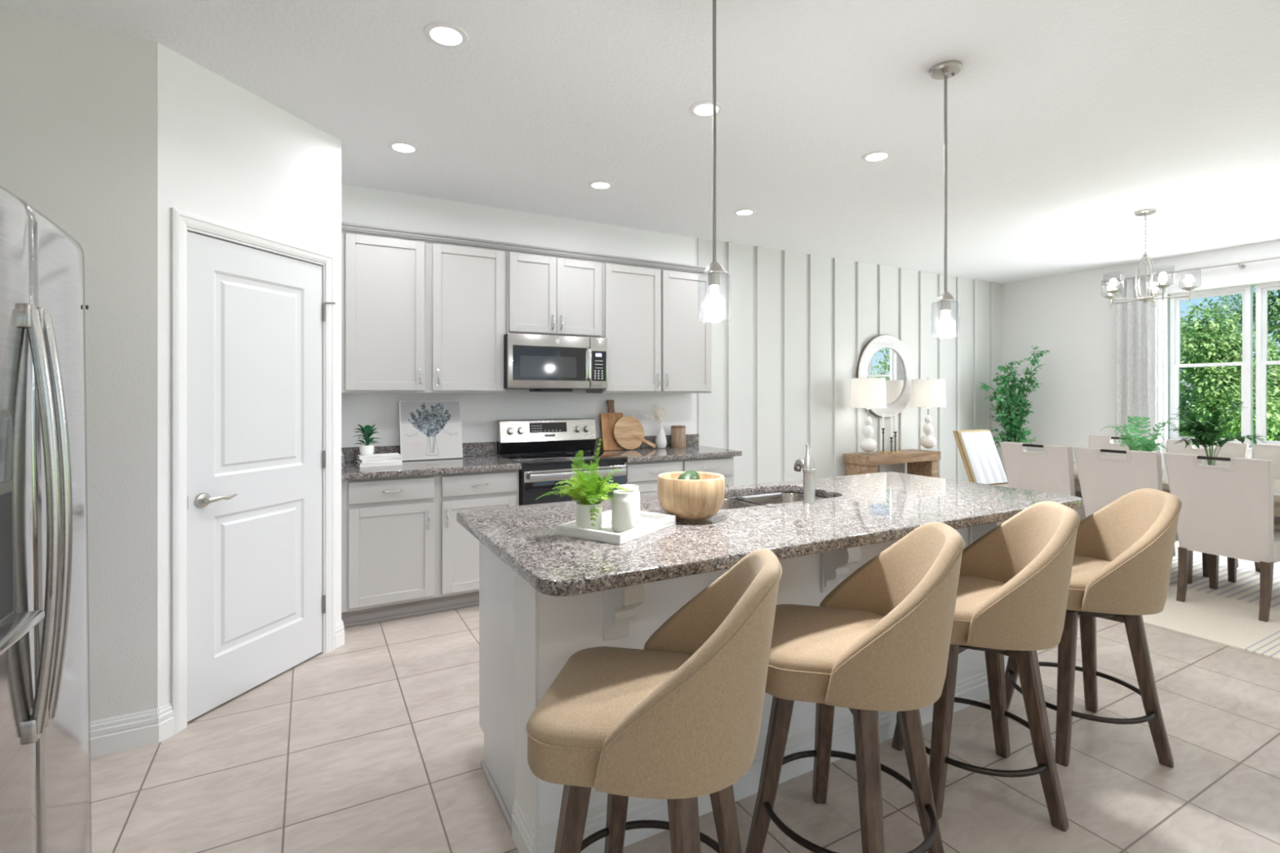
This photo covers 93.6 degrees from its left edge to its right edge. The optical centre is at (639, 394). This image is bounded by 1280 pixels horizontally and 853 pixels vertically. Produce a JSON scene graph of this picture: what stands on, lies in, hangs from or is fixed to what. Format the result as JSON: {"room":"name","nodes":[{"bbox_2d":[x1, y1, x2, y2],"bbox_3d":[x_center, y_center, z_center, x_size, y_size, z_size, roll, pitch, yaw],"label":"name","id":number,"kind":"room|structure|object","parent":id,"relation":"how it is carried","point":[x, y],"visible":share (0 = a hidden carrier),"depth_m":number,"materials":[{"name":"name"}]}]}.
{"room":"kitchen","nodes":[
{"label":"kitchen","id":0,"kind":"room"},
{"bbox_2d":[0,7,157,721],"bbox_3d":[-2.281,-0.010,2.204,0.827,2.740,0.110,0,0,-29],"label":"wall","id":1,"kind":"structure","parent":0,"point":[78,104],"depth_m":2.29,"materials":[{"name":"white paint"}]},
{"bbox_2d":[89,707,159,758],"bbox_3d":[-2.247,1.295,2.150,0.834,0.130,0.016,0,0,-29],"label":"baseboard","id":2,"kind":"structure","parent":1,"relation":"attached to","point":[140,729],"depth_m":2.30,"materials":[{"name":"white wood"}]},
{"bbox_2d":[157,42,341,707],"bbox_3d":[-1.811,-0.010,2.828,0.110,2.740,0.953,0,0,16],"label":"wall","id":3,"kind":"structure","parent":0,"point":[227,153],"depth_m":2.63,"materials":[{"name":"white paint"}]},
{"bbox_2d":[155,620,344,742],"bbox_3d":[-1.750,1.295,2.811,0.016,0.130,0.965,0,0,16],"label":"baseboard","id":4,"kind":"structure","parent":3,"relation":"attached to","point":[166,726],"depth_m":2.38,"materials":[{"name":"white wood"}]},
{"bbox_2d":[170,207,335,734],"bbox_3d":[-1.788,0.306,2.818,0.159,2.107,0.846,0,0,16],"label":"door","id":5,"kind":"structure","parent":3,"relation":"in","point":[253,313],"depth_m":2.72,"materials":[{"name":"white wood"}]},
{"bbox_2d":[341,184,697,456],"bbox_3d":[0.571,-0.010,5.421,9.226,2.740,0.150,0,0,-29],"label":"wall","id":6,"kind":"structure","parent":0,"point":[480,413],"depth_m":4.47,"materials":[{"name":"white paint"}]},
{"bbox_2d":[341,441,495,462],"bbox_3d":[-1.522,0.397,4.172,1.047,0.098,0.020,0,0,-29],"label":"backsplash","id":7,"kind":"structure","parent":6,"relation":"attached to","point":[488,448],"depth_m":4.30,"materials":[{"name":"stone"}]},
{"bbox_2d":[341,231,506,393],"bbox_3d":[-1.444,-0.505,4.020,1.040,0.990,0.363,0,0,-29],"label":"upper cabinet","id":8,"kind":"object","parent":6,"relation":"attached to","point":[418,316],"visible":0.96,"depth_m":3.87,"materials":[{"name":"grey paint"}]},
{"bbox_2d":[341,222,706,273],"bbox_3d":[-0.678,-1.022,4.447,2.793,0.041,0.351,0,0,-29],"label":"trim","id":9,"kind":"structure","parent":8,"relation":"on","point":[350,227],"depth_m":4.14,"materials":[{"name":"grey paint"}]},
{"bbox_2d":[506,249,602,337],"bbox_3d":[-0.665,-0.711,4.449,0.734,0.579,0.363,0,0,-29],"label":"upper cabinet","id":10,"kind":"object","parent":6,"relation":"attached to","point":[546,294],"visible":0.98,"depth_m":4.30,"materials":[{"name":"grey paint"}]},
{"bbox_2d":[503,333,607,391],"bbox_3d":[-0.652,-0.218,4.407,0.753,0.397,0.445,0,0,-29],"label":"microwave oven","id":11,"kind":"object","parent":10,"relation":"attached to","point":[532,362],"visible":1,"depth_m":4.24,"materials":[{"name":"silver metal"}]},
{"bbox_2d":[591,434,698,450],"bbox_3d":[0.063,0.397,5.044,1.030,0.098,0.020,0,0,-29],"label":"backsplash","id":12,"kind":"structure","parent":6,"relation":"attached to","point":[691,439],"depth_m":5.12,"materials":[{"name":"stone"}]},
{"bbox_2d":[586,261,711,393],"bbox_3d":[0.095,-0.505,4.867,0.998,0.990,0.363,0,0,-29],"label":"upper cabinet","id":13,"kind":"object","parent":6,"relation":"attached to","point":[657,343],"visible":0.98,"depth_m":4.72,"materials":[{"name":"grey paint"}]},
{"bbox_2d":[0,0,1279,284],"bbox_3d":[2.848,-1.455,1.281,9.226,0.150,9.600,0,0,-29],"label":"ceiling","id":14,"kind":"structure","parent":0,"point":[1067,120],"depth_m":2.88,"materials":[{"name":"white paint"}]},
{"bbox_2d":[387,141,418,153],"bbox_3d":[-1.320,-1.377,3.354,0.164,0.007,0.164,0,0,-29],"label":"recessed light","id":15,"kind":"object","parent":14,"relation":"in","point":[402,147],"visible":1,"depth_m":3.35,"materials":[{"name":"white plastic"}]},
{"bbox_2d":[423,22,468,48],"bbox_3d":[-0.744,-1.377,2.307,0.164,0.007,0.164,0,0,-29],"label":"recessed light","id":16,"kind":"object","parent":14,"relation":"in","point":[443,34],"visible":1,"depth_m":2.30,"materials":[{"name":"white"}]},
{"bbox_2d":[588,180,613,189],"bbox_3d":[-0.258,-1.377,3.955,0.164,0.007,0.164,0,0,-29],"label":"recessed light","id":17,"kind":"object","parent":14,"relation":"in","point":[597,184],"visible":1,"depth_m":3.95,"materials":[{"name":"white"}]},
{"bbox_2d":[688,100,723,117],"bbox_3d":[0.320,-1.377,2.904,0.164,0.007,0.164,0,0,-29],"label":"recessed light","id":18,"kind":"object","parent":14,"relation":"in","point":[702,108],"visible":0.91,"depth_m":2.90,"materials":[{"name":"white"}]},
{"bbox_2d":[697,0,731,321],"bbox_3d":[0.243,-0.810,1.964,0.124,1.140,0.124,0,0,-29],"label":"pendant light","id":19,"kind":"object","parent":14,"relation":"hanging from","point":[713,270],"visible":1,"depth_m":1.96,"materials":[{"name":"silver metal"}]},
{"bbox_2d":[703,261,724,287],"bbox_3d":[0.243,-0.395,1.964,0.068,0.080,0.068,0,0,-29],"label":"socket","id":20,"kind":"object","parent":19,"relation":"attached to","point":[713,270],"depth_m":1.95,"materials":[{"name":"silver metal"}]},
{"bbox_2d":[733,208,755,215],"bbox_3d":[0.793,-1.377,4.545,0.164,0.007,0.164,0,0,-29],"label":"recessed light","id":21,"kind":"object","parent":14,"relation":"in","point":[741,211],"visible":1,"depth_m":4.54,"materials":[{"name":"white"}]},
{"bbox_2d":[862,150,892,162],"bbox_3d":[1.371,-1.377,3.479,0.164,0.007,0.164,0,0,-29],"label":"recessed light","id":22,"kind":"object","parent":14,"relation":"in","point":[881,155],"visible":1,"depth_m":3.47,"materials":[{"name":"white plastic"}]},
{"bbox_2d":[929,60,962,338],"bbox_3d":[1.293,-0.810,2.542,0.124,1.140,0.124,0,0,-29],"label":"pendant light","id":23,"kind":"object","parent":14,"relation":"hanging from","point":[944,70],"visible":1,"depth_m":2.54,"materials":[{"name":"silver metal"}]},
{"bbox_2d":[937,291,954,311],"bbox_3d":[1.293,-0.395,2.542,0.068,0.080,0.068,0,0,-29],"label":"socket","id":24,"kind":"object","parent":23,"relation":"attached to","point":[945,299],"depth_m":2.52,"materials":[{"name":"silver metal"}]},
{"bbox_2d":[1100,208,1199,308],"bbox_3d":[3.812,-1.031,4.540,0.585,0.698,0.588,0,0,-29],"label":"chandelier","id":25,"kind":"object","parent":14,"relation":"hanging from","point":[1162,276],"visible":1,"depth_m":4.51,"materials":[{"name":"silver metal"}]},
{"bbox_2d":[90,604,1279,852],"bbox_3d":[2.848,1.420,1.281,9.226,0.120,9.600,0,0,-29],"label":"floor","id":26,"kind":"structure","parent":0,"point":[373,743],"depth_m":2.19,"materials":[{"name":"tile"}]},
{"bbox_2d":[0,185,92,852],"bbox_3d":[-1.615,0.468,1.141,0.796,1.790,0.832,-1,0,-29],"label":"refrigerator","id":27,"kind":"object","parent":26,"relation":"on","point":[46,788],"visible":1,"depth_m":1.29,"materials":[{"name":"silver metal"}]},
{"bbox_2d":[341,469,519,627],"bbox_3d":[-1.376,0.922,3.907,1.046,0.876,0.628,0,0,-29],"label":"base cabinet","id":28,"kind":"object","parent":26,"relation":"on","point":[406,553],"visible":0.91,"depth_m":3.61,"materials":[{"name":"grey paint"}]},
{"bbox_2d":[341,441,521,480],"bbox_3d":[-1.374,0.415,3.903,1.047,0.135,0.634,0,0,-29],"label":"countertop","id":29,"kind":"structure","parent":28,"relation":"on","point":[477,456],"depth_m":3.81,"materials":[{"name":"stone"}]},
{"bbox_2d":[355,461,402,467],"bbox_3d":[-1.648,0.433,3.796,0.245,0.025,0.165,0,0,-33],"label":"book","id":30,"kind":"object","parent":29,"relation":"on","point":[359,464],"visible":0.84,"depth_m":3.73,"materials":[{"name":"white paper"}]},
{"bbox_2d":[356,457,401,463],"bbox_3d":[-1.648,0.410,3.796,0.232,0.021,0.158,0,0,-36],"label":"book","id":31,"kind":"object","parent":30,"relation":"on","point":[389,460],"visible":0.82,"depth_m":3.73,"materials":[{"name":"white paper"}]},
{"bbox_2d":[356,453,401,459],"bbox_3d":[-1.648,0.390,3.796,0.240,0.018,0.155,0,0,-31],"label":"book","id":32,"kind":"object","parent":31,"relation":"on","point":[384,455],"visible":1,"depth_m":3.75,"materials":[{"name":"white paper"}]},
{"bbox_2d":[351,424,381,455],"bbox_3d":[-1.719,0.282,3.779,0.170,0.196,0.134,0,0,-29],"label":"potted plant","id":33,"kind":"object","parent":32,"relation":"on","point":[366,449],"visible":1,"depth_m":3.77,"materials":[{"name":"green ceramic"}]},
{"bbox_2d":[399,400,462,461],"bbox_3d":[-1.439,0.245,4.142,0.405,0.400,0.106,0,0,-29],"label":"canvas painting","id":34,"kind":"object","parent":29,"relation":"on","point":[429,429],"visible":0.99,"depth_m":4.13,"materials":[{"name":"white fabric"}]},
{"bbox_2d":[497,417,627,505],"bbox_3d":[-0.560,0.764,4.307,0.764,1.152,0.673,0,0,-29],"label":"electric range","id":35,"kind":"object","parent":26,"relation":"on","point":[540,473],"visible":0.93,"depth_m":4.34,"materials":[{"name":"silver metal"}]},
{"bbox_2d":[498,450,627,465],"bbox_3d":[-0.554,0.447,4.296,0.764,0.016,0.557,0,0,-29],"label":"cooktop","id":36,"kind":"object","parent":35,"relation":"in","point":[553,458],"depth_m":4.22,"materials":[{"name":"grey glass"}]},
{"bbox_2d":[525,548,782,852],"bbox_3d":[0.051,0.868,1.417,0.553,0.985,0.519,0,0,10],"label":"bar stool","id":37,"kind":"object","parent":26,"relation":"on","point":[677,719],"visible":1,"depth_m":1.23,"materials":[{"name":"fabric"}]},
{"bbox_2d":[624,456,733,494],"bbox_3d":[0.189,0.922,4.768,0.983,0.876,0.628,0,0,-29],"label":"base cabinet","id":38,"kind":"object","parent":26,"relation":"on","point":[645,475],"visible":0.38,"depth_m":4.46,"materials":[{"name":"grey paint"}]},
{"bbox_2d":[591,434,742,462],"bbox_3d":[0.211,0.415,4.775,1.030,0.135,0.634,0,0,-29],"label":"countertop","id":39,"kind":"structure","parent":38,"relation":"on","point":[644,452],"depth_m":4.68,"materials":[{"name":"stone"}]},
{"bbox_2d":[600,400,624,450],"bbox_3d":[-0.222,0.244,4.835,0.196,0.402,0.087,0,0,-29],"label":"cutting board","id":40,"kind":"object","parent":39,"relation":"on","point":[608,420],"visible":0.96,"depth_m":4.81,"materials":[{"name":"brown wood"}]},
{"bbox_2d":[613,415,656,449],"bbox_3d":[-0.048,0.308,4.876,0.370,0.273,0.080,0,0,-29],"label":"cutting board","id":41,"kind":"object","parent":39,"relation":"on","point":[628,430],"visible":1,"depth_m":4.85,"materials":[{"name":"brown wood"}]},
{"bbox_2d":[641,402,672,448],"bbox_3d":[0.137,0.251,4.973,0.277,0.389,0.135,0,0,-29],"label":"bud vase","id":42,"kind":"object","parent":39,"relation":"on","point":[660,441],"visible":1,"depth_m":4.96,"materials":[{"name":"white ceramic"}]},
{"bbox_2d":[671,425,685,448],"bbox_3d":[0.324,0.355,5.086,0.124,0.180,0.124,0,0,-29],"label":"canister","id":43,"kind":"object","parent":39,"relation":"on","point":[677,433],"visible":1,"depth_m":5.03,"materials":[{"name":"brown wood"}]},
{"bbox_2d":[479,492,1008,852],"bbox_3d":[0.587,0.922,2.481,2.332,0.876,0.812,0,0,-29],"label":"kitchen island","id":44,"kind":"object","parent":26,"relation":"on","point":[527,636],"visible":0.29,"depth_m":1.92,"materials":[{"name":"white paint"}]},
{"bbox_2d":[456,471,1082,595],"bbox_3d":[0.618,0.465,2.445,2.465,0.037,1.015,0,0,-29],"label":"island countertop","id":45,"kind":"structure","parent":44,"relation":"on","point":[868,508],"depth_m":2.01,"materials":[{"name":"stone"}]},
{"bbox_2d":[556,510,675,544],"bbox_3d":[-0.071,0.431,1.991,0.247,0.030,0.340,0,0,33],"label":"serving tray","id":46,"kind":"object","parent":45,"relation":"on","point":[649,522],"visible":0.73,"depth_m":1.90,"materials":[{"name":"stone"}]},
{"bbox_2d":[534,438,629,530],"bbox_3d":[-0.172,0.288,1.954,0.238,0.293,0.255,0,0,38],"label":"potted fern","id":47,"kind":"object","parent":46,"relation":"on","point":[588,511],"visible":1,"depth_m":1.91,"materials":[{"name":"green plant"}]},
{"bbox_2d":[575,500,602,530],"bbox_3d":[-0.165,0.392,1.939,0.085,0.085,0.085,0,0,-29],"label":"pot","id":48,"kind":"object","parent":47,"relation":"on","point":[584,510],"depth_m":1.90,"materials":[{"name":"white ceramic"}]},
{"bbox_2d":[611,489,636,532],"bbox_3d":[-0.050,0.371,1.922,0.081,0.125,0.081,0,0,-29],"label":"jar","id":49,"kind":"object","parent":46,"relation":"on","point":[624,503],"visible":0.95,"depth_m":1.89,"materials":[{"name":"white ceramic"}]},
{"bbox_2d":[617,484,639,523],"bbox_3d":[-0.040,0.371,2.032,0.081,0.125,0.081,0,0,-29],"label":"jar","id":50,"kind":"object","parent":46,"relation":"on","point":[634,487],"visible":0.36,"depth_m":2.01,"materials":[{"name":"white ceramic"}]},
{"bbox_2d":[657,471,724,522],"bbox_3d":[0.183,0.368,2.157,0.241,0.155,0.241,0,0,-29],"label":"wooden bowl","id":51,"kind":"object","parent":45,"relation":"on","point":[690,500],"visible":0.94,"depth_m":2.06,"materials":[{"name":"brown wood"}]},
{"bbox_2d":[677,470,699,479],"bbox_3d":[0.175,0.315,2.158,0.073,0.079,0.101,0,0,41],"label":"avocado","id":52,"kind":"object","parent":51,"relation":"in","point":[688,475],"visible":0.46,"depth_m":2.14,"materials":[{"name":"green food"}]},
{"bbox_2d":[765,503,776,506],"bbox_3d":[0.523,0.442,2.401,0.042,0.008,0.042,0,0,-29],"label":"button","id":53,"kind":"object","parent":45,"relation":"on","point":[767,504],"visible":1,"depth_m":2.39,"materials":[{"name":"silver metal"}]},
{"bbox_2d":[720,492,824,509],"bbox_3d":[0.518,0.584,2.653,0.797,0.199,0.432,0,0,-29],"label":"sink","id":54,"kind":"object","parent":45,"relation":"in","point":[785,497],"visible":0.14,"depth_m":2.90,"materials":[{"name":"metal"}]},
{"bbox_2d":[793,443,815,503],"bbox_3d":[0.696,0.324,2.573,0.055,0.244,0.217,0,0,-4],"label":"faucet","id":55,"kind":"object","parent":45,"relation":"on","point":[807,464],"visible":1,"depth_m":2.48,"materials":[{"name":"silver metal"}]},
{"bbox_2d":[745,521,964,852],"bbox_3d":[0.612,0.868,1.741,0.580,0.985,0.538,0,0,25],"label":"bar stool","id":56,"kind":"object","parent":26,"relation":"on","point":[880,639],"visible":0.96,"depth_m":1.59,"materials":[{"name":"fabric"}]},
{"bbox_2d":[843,448,941,477],"bbox_3d":[2.609,0.979,6.202,1.070,0.762,0.345,0,0,-29],"label":"console table","id":57,"kind":"object","parent":26,"relation":"on","point":[925,463],"visible":0.44,"depth_m":6.07,"materials":[{"name":"brown wood"}]},
{"bbox_2d":[850,376,886,455],"bbox_3d":[2.264,0.207,5.958,0.336,0.781,0.336,0,0,-29],"label":"table lamp","id":58,"kind":"object","parent":57,"relation":"on","point":[868,393],"visible":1,"depth_m":5.84,"materials":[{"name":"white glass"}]},
{"bbox_2d":[880,412,886,453],"bbox_3d":[2.473,0.390,6.108,0.070,0.415,0.070,0,0,-29],"label":"candlestick","id":59,"kind":"object","parent":57,"relation":"on","point":[882,428],"visible":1,"depth_m":6.10,"materials":[{"name":"gold metal"}]},
{"bbox_2d":[882,412,884,428],"bbox_3d":[2.473,0.262,6.108,0.020,0.160,0.020,0,0,-29],"label":"candle","id":60,"kind":"object","parent":59,"relation":"on","point":[882,412],"depth_m":6.10,"materials":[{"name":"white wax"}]},
{"bbox_2d":[888,416,894,453],"bbox_3d":[2.549,0.410,6.093,0.070,0.375,0.070,0,0,-29],"label":"candlestick","id":61,"kind":"object","parent":57,"relation":"on","point":[891,437],"visible":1,"depth_m":6.09,"materials":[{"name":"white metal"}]},
{"bbox_2d":[890,416,892,437],"bbox_3d":[2.549,0.327,6.093,0.020,0.210,0.020,0,0,-29],"label":"candle","id":62,"kind":"object","parent":61,"relation":"on","point":[891,416],"depth_m":6.09,"materials":[{"name":"white wax"}]},
{"bbox_2d":[892,412,898,453],"bbox_3d":[2.627,0.390,6.181,0.070,0.415,0.070,0,0,-29],"label":"candlestick","id":63,"kind":"object","parent":57,"relation":"on","point":[895,429],"visible":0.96,"depth_m":6.17,"materials":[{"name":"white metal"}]},
{"bbox_2d":[893,412,896,431],"bbox_3d":[2.627,0.282,6.181,0.020,0.200,0.020,0,0,-29],"label":"candle","id":64,"kind":"object","parent":63,"relation":"on","point":[895,430],"depth_m":6.17,"materials":[{"name":"white wax"}]},
{"bbox_2d":[911,377,946,451],"bbox_3d":[3.049,0.207,6.356,0.336,0.781,0.336,0,0,-29],"label":"table lamp","id":65,"kind":"object","parent":57,"relation":"on","point":[927,393],"visible":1,"depth_m":6.25,"materials":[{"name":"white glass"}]},
{"bbox_2d":[891,501,1079,831],"bbox_3d":[1.187,0.868,2.097,0.553,0.985,0.519,0,0,15],"label":"bar stool","id":66,"kind":"object","parent":26,"relation":"on","point":[1013,588],"visible":0.77,"depth_m":1.93,"materials":[{"name":"fabric"}]},
{"bbox_2d":[978,346,1050,486],"bbox_3d":[4.233,0.407,6.882,0.865,1.906,0.520,0,0,-22],"label":"potted tree","id":67,"kind":"object","parent":26,"relation":"on","point":[1010,426],"visible":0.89,"depth_m":6.88,"materials":[{"name":"green plant"}]},
{"bbox_2d":[1004,488,1182,768],"bbox_3d":[1.778,0.868,2.397,0.558,0.985,0.519,0,0,15],"label":"bar stool","id":68,"kind":"object","parent":26,"relation":"on","point":[1124,549],"visible":0.81,"depth_m":2.24,"materials":[{"name":"fabric"}]},
{"bbox_2d":[1142,540,1279,659],"bbox_3d":[4.287,1.355,4.298,2.945,0.009,3.100,0,0,-29],"label":"area rug","id":69,"kind":"object","parent":26,"relation":"on","point":[1228,615],"visible":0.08,"depth_m":3.75,"materials":[{"name":"fabric"}]},
{"bbox_2d":[952,429,1008,487],"bbox_3d":[3.334,0.849,5.538,0.510,1.005,0.672,0,0,-25],"label":"striped chair","id":70,"kind":"object","parent":69,"relation":"on","point":[981,460],"visible":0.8,"depth_m":5.68,"materials":[{"name":"beige fabric"}]},
{"bbox_2d":[1000,441,1085,520],"bbox_3d":[3.314,0.867,4.796,0.659,0.968,0.500,0,0,-29],"label":"dining chair","id":71,"kind":"object","parent":69,"relation":"on","point":[1051,470],"visible":0.5,"depth_m":4.62,"materials":[{"name":"fabric"}]},
{"bbox_2d":[1088,435,1157,458],"bbox_3d":[4.096,0.867,5.283,0.659,0.968,0.500,0,0,-29],"label":"dining chair","id":72,"kind":"object","parent":69,"relation":"on","point":[1107,442],"visible":0.16,"depth_m":5.48,"materials":[{"name":"fabric"}]},
{"bbox_2d":[1072,446,1193,583],"bbox_3d":[3.570,0.867,4.332,0.659,0.968,0.500,0,0,-29],"label":"dining chair","id":73,"kind":"object","parent":69,"relation":"on","point":[1103,480],"visible":0.53,"depth_m":4.22,"materials":[{"name":"fabric"}]},
{"bbox_2d":[1073,461,1279,516],"bbox_3d":[4.129,0.984,4.268,1.000,0.735,2.400,0,0,-29],"label":"dining table","id":74,"kind":"object","parent":69,"relation":"on","point":[1166,488],"visible":0.02,"depth_m":4.16,"materials":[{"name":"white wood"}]},
{"bbox_2d":[1099,415,1185,452],"bbox_3d":[3.843,0.389,4.639,0.384,0.453,0.577,0,0,3],"label":"potted fern","id":75,"kind":"object","parent":74,"relation":"on","point":[1145,444],"visible":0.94,"depth_m":4.58,"materials":[{"name":"green plant"}]},
{"bbox_2d":[1167,397,1266,465],"bbox_3d":[4.077,0.318,4.270,0.526,0.594,0.521,0,0,-42],"label":"potted plant","id":76,"kind":"object","parent":74,"relation":"on","point":[1206,434],"visible":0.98,"depth_m":4.27,"materials":[{"name":"green plant"}]},
{"bbox_2d":[1165,439,1248,577],"bbox_3d":[4.375,0.867,4.774,0.659,0.968,0.500,0,0,-29],"label":"dining chair","id":77,"kind":"object","parent":69,"relation":"on","point":[1230,450],"visible":0.16,"depth_m":4.79,"materials":[{"name":"fabric"}]},
{"bbox_2d":[1163,453,1279,622],"bbox_3d":[3.825,0.867,3.867,0.659,0.968,0.500,0,0,-29],"label":"dining chair","id":78,"kind":"object","parent":69,"relation":"on","point":[1225,511],"visible":0.97,"depth_m":3.72,"materials":[{"name":"fabric"}]},
{"bbox_2d":[1226,444,1279,582],"bbox_3d":[4.631,0.867,4.310,0.659,0.968,0.500,0,0,-29],"label":"dining chair","id":79,"kind":"object","parent":69,"relation":"on","point":[1263,451],"visible":0.17,"depth_m":4.52,"materials":[{"name":"fabric"}]},
{"bbox_2d":[697,237,1002,485],"bbox_3d":[2.521,-0.010,6.389,4.576,2.740,0.034,0,0,-29],"label":"wall","id":80,"kind":"structure","parent":0,"point":[785,362],"depth_m":6.03,"materials":[{"name":"white"}]},
{"bbox_2d":[856,334,915,417],"bbox_3d":[2.632,-0.195,6.409,0.891,0.891,0.035,0,0,-29],"label":"round mirror","id":81,"kind":"object","parent":80,"relation":"attached to","point":[884,356],"visible":0.77,"depth_m":6.44,"materials":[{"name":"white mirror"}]},
{"bbox_2d":[1002,240,1279,475],"bbox_3d":[6.824,-0.010,3.468,0.150,2.740,9.300,0,0,-29],"label":"wall","id":82,"kind":"structure","parent":0,"point":[1067,316],"depth_m":6.75,"materials":[{"name":"white paint"}]},
{"bbox_2d":[1102,255,1279,283],"bbox_3d":[5.720,-1.196,5.214,0.102,0.068,2.924,0,0,-29],"label":"curtain rod","id":83,"kind":"object","parent":82,"relation":"attached to","point":[1240,266],"visible":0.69,"depth_m":5.69,"materials":[{"name":"silver metal"}]},
{"bbox_2d":[1115,275,1167,469],"bbox_3d":[5.151,0.072,6.181,0.079,2.535,0.432,0,0,-29],"label":"curtain","id":84,"kind":"object","parent":83,"relation":"hanging from","point":[1141,328],"visible":0.57,"depth_m":6.18,"materials":[{"name":"fabric"}]},
{"bbox_2d":[1169,284,1253,446],"bbox_3d":[5.548,-0.265,5.851,0.060,1.500,0.595,0,0,-29],"label":"window","id":85,"kind":"structure","parent":82,"relation":"in","point":[1246,365],"depth_m":5.77,"materials":[{"name":"white plastic"}]},
{"bbox_2d":[1195,444,1252,449],"bbox_3d":[5.792,0.495,5.257,0.105,0.020,1.950,0,0,-29],"label":"trim","id":86,"kind":"structure","parent":82,"relation":"attached to","point":[1251,447],"depth_m":5.72,"materials":[{"name":"white"}]},
{"bbox_2d":[1255,281,1279,444],"bbox_3d":[5.852,-0.265,5.298,0.060,1.500,0.595,0,0,-29],"label":"window","id":87,"kind":"structure","parent":82,"relation":"in","point":[1261,290],"depth_m":5.51,"materials":[{"name":"white plastic"}]},
{"label":"outside","id":88,"kind":"structure","parent":0,"visible":0},
{"bbox_2d":[1182,425,1279,444],"bbox_3d":[21.917,1.560,14.907,37.224,0.100,55.000,0,0,-29],"label":"lawn","id":89,"kind":"structure","parent":88,"point":[1275,433],"depth_m":21.29,"materials":[{"name":"green plant"}]},
{"bbox_2d":[1179,298,1279,444],"bbox_3d":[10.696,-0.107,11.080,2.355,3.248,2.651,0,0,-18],"label":"tree","id":90,"kind":"object","parent":89,"relation":"on","point":[1212,384],"visible":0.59,"depth_m":10.62,"materials":[{"name":"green plant"}]},
{"bbox_2d":[1182,285,1279,430],"bbox_3d":[18.681,-0.967,18.816,3.926,5.217,3.256,0,0,-2],"label":"tree","id":91,"kind":"object","parent":89,"relation":"on","point":[1240,297],"visible":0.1,"depth_m":18.69,"materials":[{"name":"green plant"}]},
{"bbox_2d":[1221,285,1279,440],"bbox_3d":[12.859,-0.974,11.791,2.377,4.979,2.550,0,0,-42],"label":"tree","id":92,"kind":"object","parent":89,"relation":"on","point":[1273,311],"visible":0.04,"depth_m":11.84,"materials":[{"name":"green plant"}]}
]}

